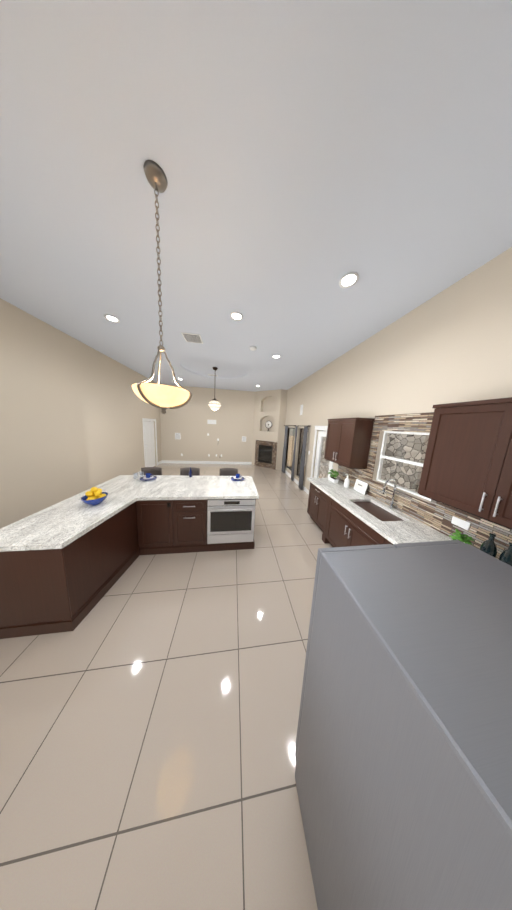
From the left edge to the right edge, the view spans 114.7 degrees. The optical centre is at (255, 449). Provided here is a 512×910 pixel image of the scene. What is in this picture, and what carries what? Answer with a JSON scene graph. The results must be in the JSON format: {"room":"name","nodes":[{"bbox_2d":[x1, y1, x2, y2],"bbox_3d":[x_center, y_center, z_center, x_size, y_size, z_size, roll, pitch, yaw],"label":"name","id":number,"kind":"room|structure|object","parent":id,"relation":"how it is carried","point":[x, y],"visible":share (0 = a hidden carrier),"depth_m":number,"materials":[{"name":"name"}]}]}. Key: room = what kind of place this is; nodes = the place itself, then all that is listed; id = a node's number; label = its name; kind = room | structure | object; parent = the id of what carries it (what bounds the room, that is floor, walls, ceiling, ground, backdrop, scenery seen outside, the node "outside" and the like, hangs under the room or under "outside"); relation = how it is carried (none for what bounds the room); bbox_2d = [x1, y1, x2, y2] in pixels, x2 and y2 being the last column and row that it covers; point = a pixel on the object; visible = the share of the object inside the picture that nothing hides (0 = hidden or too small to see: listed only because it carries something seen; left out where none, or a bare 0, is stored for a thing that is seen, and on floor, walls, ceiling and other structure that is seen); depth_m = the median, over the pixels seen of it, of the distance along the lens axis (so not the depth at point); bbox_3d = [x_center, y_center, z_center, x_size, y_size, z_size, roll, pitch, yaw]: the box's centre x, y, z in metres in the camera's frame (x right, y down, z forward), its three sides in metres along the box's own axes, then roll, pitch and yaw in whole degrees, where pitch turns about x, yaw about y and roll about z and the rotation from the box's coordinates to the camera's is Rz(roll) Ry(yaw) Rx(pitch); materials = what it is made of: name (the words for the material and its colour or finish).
{"room":"kitchen and living room","nodes":[
{"label":"kitchen and living room","id":0,"kind":"room"},
{"bbox_2d":[0,299,159,528],"bbox_3d":[-3.862,-0.398,2.682,0.140,3.650,10.480,2,8,-8],"label":"wall","id":1,"kind":"structure","parent":0,"point":[73,412],"depth_m":3.19,"materials":[{"name":"paint"}]},
{"bbox_2d":[142,418,157,466],"bbox_3d":[-4.409,-0.240,6.817,0.108,2.080,1.080,2,8,-8],"label":"door","id":2,"kind":"structure","parent":1,"relation":"attached to","point":[149,442],"depth_m":6.81,"materials":[{"name":"white wood"}]},
{"bbox_3d":[1.382,-0.990,6.741,0.113,0.060,1.268,2,8,-8],"label":"curtain rod","id":3,"kind":"object","parent":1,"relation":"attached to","visible":0},
{"bbox_2d":[282,426,287,472],"bbox_3d":[1.259,-0.012,7.173,0.082,2.040,0.304,2,8,-8],"label":"panel","id":4,"kind":"object","parent":3,"relation":"hanging from","point":[284,451],"visible":1,"depth_m":7.14,"materials":[{"name":"fabric"}]},
{"bbox_3d":[1.551,-0.799,5.507,0.113,0.060,1.128,2,8,-8],"label":"curtain rod","id":5,"kind":"object","parent":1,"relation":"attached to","visible":0},
{"bbox_2d":[291,426,297,480],"bbox_3d":[1.413,0.160,6.056,0.073,2.040,0.124,2,8,-8],"label":"panel","id":6,"kind":"object","parent":5,"relation":"hanging from","point":[293,464],"visible":1,"depth_m":6.04,"materials":[{"name":"fabric"}]},
{"bbox_2d":[298,426,307,489],"bbox_3d":[1.519,0.280,5.278,0.082,2.040,0.194,2,8,-8],"label":"panel","id":7,"kind":"object","parent":5,"relation":"hanging from","point":[301,474],"visible":1,"depth_m":5.26,"materials":[{"name":"fabric"}]},
{"bbox_2d":[0,463,331,909],"bbox_3d":[-1.050,1.538,3.366,6.010,0.100,10.480,2,8,-8],"label":"floor","id":8,"kind":"structure","parent":0,"point":[149,710],"depth_m":1.06,"materials":[{"name":"tile"}]},
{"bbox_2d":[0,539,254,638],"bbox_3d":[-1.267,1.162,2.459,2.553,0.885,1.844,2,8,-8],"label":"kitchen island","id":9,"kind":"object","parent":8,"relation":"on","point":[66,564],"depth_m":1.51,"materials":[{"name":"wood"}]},
{"bbox_2d":[0,475,258,550],"bbox_3d":[-1.238,0.697,2.430,2.575,0.045,1.930,2,8,-8],"label":"island countertop","id":10,"kind":"structure","parent":9,"relation":"on","point":[165,508],"depth_m":2.43,"materials":[{"name":"white stone"}]},
{"bbox_2d":[80,487,107,505],"bbox_3d":[-2.031,0.577,2.066,0.250,0.220,0.250,2,8,-8],"label":"bowl","id":11,"kind":"object","parent":10,"relation":"on","point":[93,496],"visible":1,"depth_m":2.03,"materials":[{"name":"blue ceramic"}]},
{"bbox_2d":[140,473,156,480],"bbox_3d":[-1.999,0.493,3.044,0.274,0.104,0.274,2,8,-8],"label":"plate setting","id":12,"kind":"object","parent":10,"relation":"on","point":[148,476],"visible":1,"depth_m":3.02,"materials":[{"name":"blue ceramic"}]},
{"bbox_2d":[231,474,243,480],"bbox_3d":[-0.366,0.540,3.275,0.274,0.104,0.274,2,8,-8],"label":"plate setting","id":13,"kind":"object","parent":10,"relation":"on","point":[237,477],"visible":1,"depth_m":3.25,"materials":[{"name":"blue ceramic"}]},
{"bbox_2d":[141,467,161,474],"bbox_3d":[-2.283,0.906,3.538,0.462,1.004,0.442,2,8,-8],"label":"stool","id":14,"kind":"object","parent":8,"relation":"on","point":[154,470],"visible":0.21,"depth_m":3.61,"materials":[{"name":"grey fabric"}]},
{"bbox_2d":[180,467,199,475],"bbox_3d":[-1.492,0.928,3.651,0.462,1.004,0.442,2,8,-8],"label":"stool","id":15,"kind":"object","parent":8,"relation":"on","point":[185,471],"visible":0.08,"depth_m":3.72,"materials":[{"name":"grey fabric"}]},
{"bbox_2d":[219,468,237,475],"bbox_3d":[-0.640,0.953,3.771,0.462,1.004,0.442,2,8,-8],"label":"stool","id":16,"kind":"object","parent":8,"relation":"on","point":[228,471],"visible":0.12,"depth_m":3.85,"materials":[{"name":"grey fabric"}]},
{"bbox_2d":[307,482,326,537],"bbox_3d":[1.536,1.168,3.363,0.626,0.885,0.750,2,8,-8],"label":"base cabinet","id":17,"kind":"object","parent":8,"relation":"on","point":[316,500],"depth_m":3.31,"materials":[{"name":"brown wood"}]},
{"bbox_2d":[323,498,390,546],"bbox_3d":[1.646,1.315,2.399,0.671,0.885,1.180,2,8,-8],"label":"base cabinet","id":18,"kind":"object","parent":8,"relation":"on","point":[340,514],"depth_m":2.43,"materials":[{"name":"brown wood"}]},
{"bbox_2d":[307,478,451,544],"bbox_3d":[1.680,0.881,2.162,0.696,0.045,3.104,2,8,-8],"label":"countertop","id":19,"kind":"structure","parent":18,"relation":"on","point":[411,531],"depth_m":2.05,"materials":[{"name":"white stone"}]},
{"bbox_2d":[328,469,338,482],"bbox_3d":[1.628,0.541,3.450,0.180,0.245,0.252,2,8,-8],"label":"plant pot","id":20,"kind":"object","parent":19,"relation":"on","point":[332,478],"visible":1,"depth_m":3.42,"materials":[{"name":"white ceramic"}]},
{"bbox_2d":[344,474,349,487],"bbox_3d":[1.732,0.588,3.122,0.094,0.259,0.086,2,8,-8],"label":"soap bottle","id":21,"kind":"object","parent":19,"relation":"on","point":[346,482],"visible":1,"depth_m":3.10,"materials":[{"name":"white ceramic"}]},
{"bbox_2d":[353,479,367,494],"bbox_3d":[1.857,0.654,2.914,0.054,0.197,0.260,2,8,-8],"label":"sign frame","id":22,"kind":"object","parent":19,"relation":"on","point":[360,486],"visible":1,"depth_m":2.90,"materials":[{"name":"wood"}]},
{"bbox_2d":[355,502,406,521],"bbox_3d":[1.693,0.969,2.348,0.424,0.205,0.624,2,8,-8],"label":"sink","id":23,"kind":"object","parent":19,"relation":"in","point":[383,515],"depth_m":2.30,"materials":[{"name":"brown metal"}]},
{"bbox_2d":[379,479,397,509],"bbox_3d":[1.887,0.628,2.291,0.213,0.438,0.114,2,8,-8],"label":"faucet","id":24,"kind":"object","parent":19,"relation":"on","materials":[{"name":"silver metal"}]},
{"bbox_2d":[449,529,473,543],"bbox_3d":[1.930,0.866,1.544,0.156,0.188,0.163,2,8,-8],"label":"plant","id":25,"kind":"object","parent":19,"relation":"on","point":[459,536],"visible":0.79,"depth_m":1.53,"materials":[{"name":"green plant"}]},
{"bbox_2d":[479,533,511,565],"bbox_3d":[1.983,0.849,1.345,0.111,0.285,0.171,2,8,-8],"label":"glass bottles","id":26,"kind":"object","parent":19,"relation":"on","point":[489,546],"visible":0.56,"depth_m":1.35},
{"bbox_2d":[294,540,511,909],"bbox_3d":[0.715,1.254,0.524,0.820,1.460,0.845,2,8,-8],"label":"refrigerator","id":27,"kind":"object","parent":8,"relation":"on","point":[403,759],"visible":1,"depth_m":0.45,"materials":[{"name":"silver metal"}]},
{"bbox_2d":[160,384,254,461],"bbox_3d":[-2.316,-1.114,8.063,4.370,3.650,0.140,2,8,-8],"label":"wall","id":28,"kind":"structure","parent":0,"point":[235,414],"depth_m":8.00,"materials":[{"name":"paint"}]},
{"bbox_2d":[175,433,180,438],"bbox_3d":[-3.749,-0.654,7.856,0.250,0.310,0.017,2,8,-8],"label":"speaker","id":29,"kind":"object","parent":28,"relation":"attached to","point":[177,435],"visible":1,"depth_m":7.85},
{"bbox_2d":[162,460,251,463],"bbox_3d":[-2.396,0.636,8.243,4.380,0.130,0.015,2,8,-8],"label":"baseboard","id":30,"kind":"structure","parent":28,"relation":"attached to","point":[163,461],"depth_m":8.22,"materials":[{"name":"white wood"}]},
{"bbox_2d":[207,419,215,423],"bbox_3d":[-2.144,-1.356,7.968,0.420,0.210,0.017,2,8,-8],"label":"air vent","id":31,"kind":"object","parent":28,"relation":"in","point":[211,421],"visible":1,"depth_m":7.96,"materials":[{"name":"white metal"}]},
{"bbox_2d":[0,0,511,391],"bbox_3d":[-0.862,-2.242,2.809,6.010,0.250,10.480,2,8,-8],"label":"ceiling","id":32,"kind":"structure","parent":0,"point":[306,156],"depth_m":1.06,"materials":[{"name":"paint"}]},
{"bbox_2d":[104,315,119,322],"bbox_3d":[-2.381,-2.169,2.714,0.196,0.009,0.196,2,8,-8],"label":"recessed light","id":33,"kind":"object","parent":32,"relation":"in","point":[112,318],"visible":0.98,"depth_m":2.71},
{"bbox_2d":[132,160,191,413],"bbox_3d":[-0.708,-1.071,1.225,0.418,1.583,0.405,2,8,-8],"label":"light","id":34,"kind":"object","parent":32,"relation":"hanging from","point":[161,396],"visible":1,"depth_m":1.18,"materials":[{"name":"white glass"}]},
{"bbox_2d":[181,332,202,343],"bbox_3d":[-1.240,-2.185,3.221,0.340,0.018,0.340,2,8,-8],"label":"ceiling vent","id":35,"kind":"object","parent":32,"relation":"in","point":[193,338],"visible":0.96,"depth_m":3.19,"materials":[{"name":"white metal"}]},
{"bbox_2d":[208,367,220,411],"bbox_3d":[-1.289,-1.866,5.137,0.426,1.328,0.426,2,8,-8],"label":"light","id":36,"kind":"object","parent":32,"relation":"hanging from","point":[214,404],"visible":1,"depth_m":5.07,"materials":[{"name":"white glass"}]},
{"bbox_2d":[230,312,242,320],"bbox_3d":[-0.294,-2.034,2.501,0.196,0.009,0.196,2,8,-8],"label":"recessed light","id":37,"kind":"object","parent":32,"relation":"in","point":[237,316],"visible":0.98,"depth_m":2.50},
{"bbox_2d":[339,272,358,287],"bbox_3d":[1.022,-1.867,1.808,0.196,0.009,0.196,2,8,-8],"label":"recessed light","id":38,"kind":"object","parent":32,"relation":"in","point":[347,280],"visible":0.98,"depth_m":1.80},
{"bbox_2d":[252,389,287,469],"bbox_3d":[0.648,-0.960,8.008,1.490,3.650,1.090,2,8,-8],"label":"wall","id":39,"kind":"structure","parent":0,"point":[269,405],"depth_m":7.78,"materials":[{"name":"paint"}]},
{"bbox_2d":[255,440,276,469],"bbox_3d":[0.560,0.203,8.156,1.197,1.300,0.396,8,10,33],"label":"fireplace","id":40,"kind":"object","parent":39,"relation":"attached to","point":[265,454],"visible":0.96,"depth_m":7.98,"materials":[{"name":"brown stone"}]},
{"bbox_2d":[261,434,271,438],"bbox_3d":[0.503,-0.629,7.881,0.600,0.180,0.015,8,10,33],"label":"air vent","id":41,"kind":"object","parent":39,"relation":"in","point":[266,436],"visible":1,"depth_m":7.87,"materials":[{"name":"paint"}]},
{"bbox_2d":[265,421,271,430],"bbox_3d":[0.608,-1.150,7.926,0.286,0.502,0.256,2,8,-8],"label":"wall clock","id":42,"kind":"object","parent":39,"relation":"attached to","point":[268,424],"visible":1,"depth_m":7.91,"materials":[{"name":"ceramic"}]},
{"bbox_2d":[284,247,511,502],"bbox_3d":[2.020,-0.150,2.976,0.140,3.650,9.400,2,8,-8],"label":"wall","id":43,"kind":"structure","parent":0,"point":[456,346],"depth_m":2.04,"materials":[{"name":"paint"}]},
{"bbox_2d":[285,428,294,469],"bbox_3d":[1.483,-0.050,6.925,0.050,1.746,1.026,2,8,-8],"label":"living room window","id":44,"kind":"structure","parent":43,"relation":"in","point":[287,450],"depth_m":7.12,"materials":[{"name":"beige glass"}]},
{"bbox_2d":[281,469,308,494],"bbox_3d":[1.418,1.095,6.414,0.015,0.130,2.880,2,8,-8],"label":"baseboard","id":45,"kind":"structure","parent":43,"relation":"attached to","point":[305,489],"depth_m":5.87,"materials":[{"name":"white wood"}]},
{"bbox_2d":[296,428,308,475],"bbox_3d":[1.653,0.141,5.681,0.050,1.746,0.826,2,8,-8],"label":"living room window","id":46,"kind":"structure","parent":43,"relation":"in","point":[300,440],"depth_m":5.97,"materials":[{"name":"brown metal"}]},
{"bbox_2d":[309,426,333,487],"bbox_3d":[1.757,0.422,4.355,0.111,2.092,1.060,2,8,-8],"label":"glazed door","id":47,"kind":"structure","parent":43,"relation":"in","point":[322,434],"depth_m":4.55,"materials":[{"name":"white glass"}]},
{"bbox_2d":[324,417,374,468],"bbox_3d":[1.718,-0.160,3.173,0.366,0.867,0.834,2,8,-8],"label":"upper cabinet","id":48,"kind":"object","parent":43,"relation":"attached to","point":[348,442],"visible":1,"depth_m":2.85,"materials":[{"name":"brown wood"}]},
{"bbox_2d":[376,431,430,500],"bbox_3d":[2.126,0.167,2.304,0.060,0.826,0.836,2,8,-8],"label":"kitchen window","id":49,"kind":"structure","parent":43,"relation":"in","point":[383,456],"depth_m":2.41,"materials":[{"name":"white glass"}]},
{"bbox_2d":[337,412,511,559],"bbox_3d":[2.057,0.210,2.087,0.014,1.339,3.060,2,8,-8],"label":"backsplash","id":50,"kind":"structure","parent":43,"relation":"attached to","point":[435,515],"depth_m":2.07,"materials":[{"name":"tile"}]},
{"bbox_2d":[451,516,470,530],"bbox_3d":[2.087,0.748,1.674,0.011,0.080,0.130,2,8,-8],"label":"outlet","id":51,"kind":"object","parent":50,"relation":"attached to","point":[463,524],"visible":1,"depth_m":1.67,"materials":[{"name":"white plastic"}]},
{"bbox_2d":[418,397,511,528],"bbox_3d":[1.985,0.098,1.238,0.366,0.947,1.034,2,8,-8],"label":"upper cabinet","id":52,"kind":"object","parent":43,"relation":"attached to","point":[467,466],"visible":1,"depth_m":1.38,"materials":[{"name":"brown wood"}]},
{"label":"outside","id":53,"kind":"structure","parent":0,"visible":0},
{"bbox_2d":[287,436,321,477],"bbox_3d":[1.165,1.392,6.200,70.000,0.180,70.000,2,8,-8],"label":"ground","id":54,"kind":"structure","parent":53,"point":[292,454],"depth_m":14.09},
{"bbox_2d":[298,429,305,474],"bbox_3d":[2.064,-0.480,7.189,0.150,3.320,0.420,2,8,-8],"label":"post","id":55,"kind":"object","parent":54,"relation":"on","point":[301,451],"depth_m":7.16,"materials":[{"name":"brown wood"}]},
{"bbox_2d":[305,431,428,491],"bbox_3d":[3.248,-0.368,6.828,0.400,3.320,6.800,2,8,-8],"label":"wall","id":56,"kind":"structure","parent":54,"relation":"on","point":[407,476],"depth_m":3.85,"materials":[{"name":"stone"}]}
]}

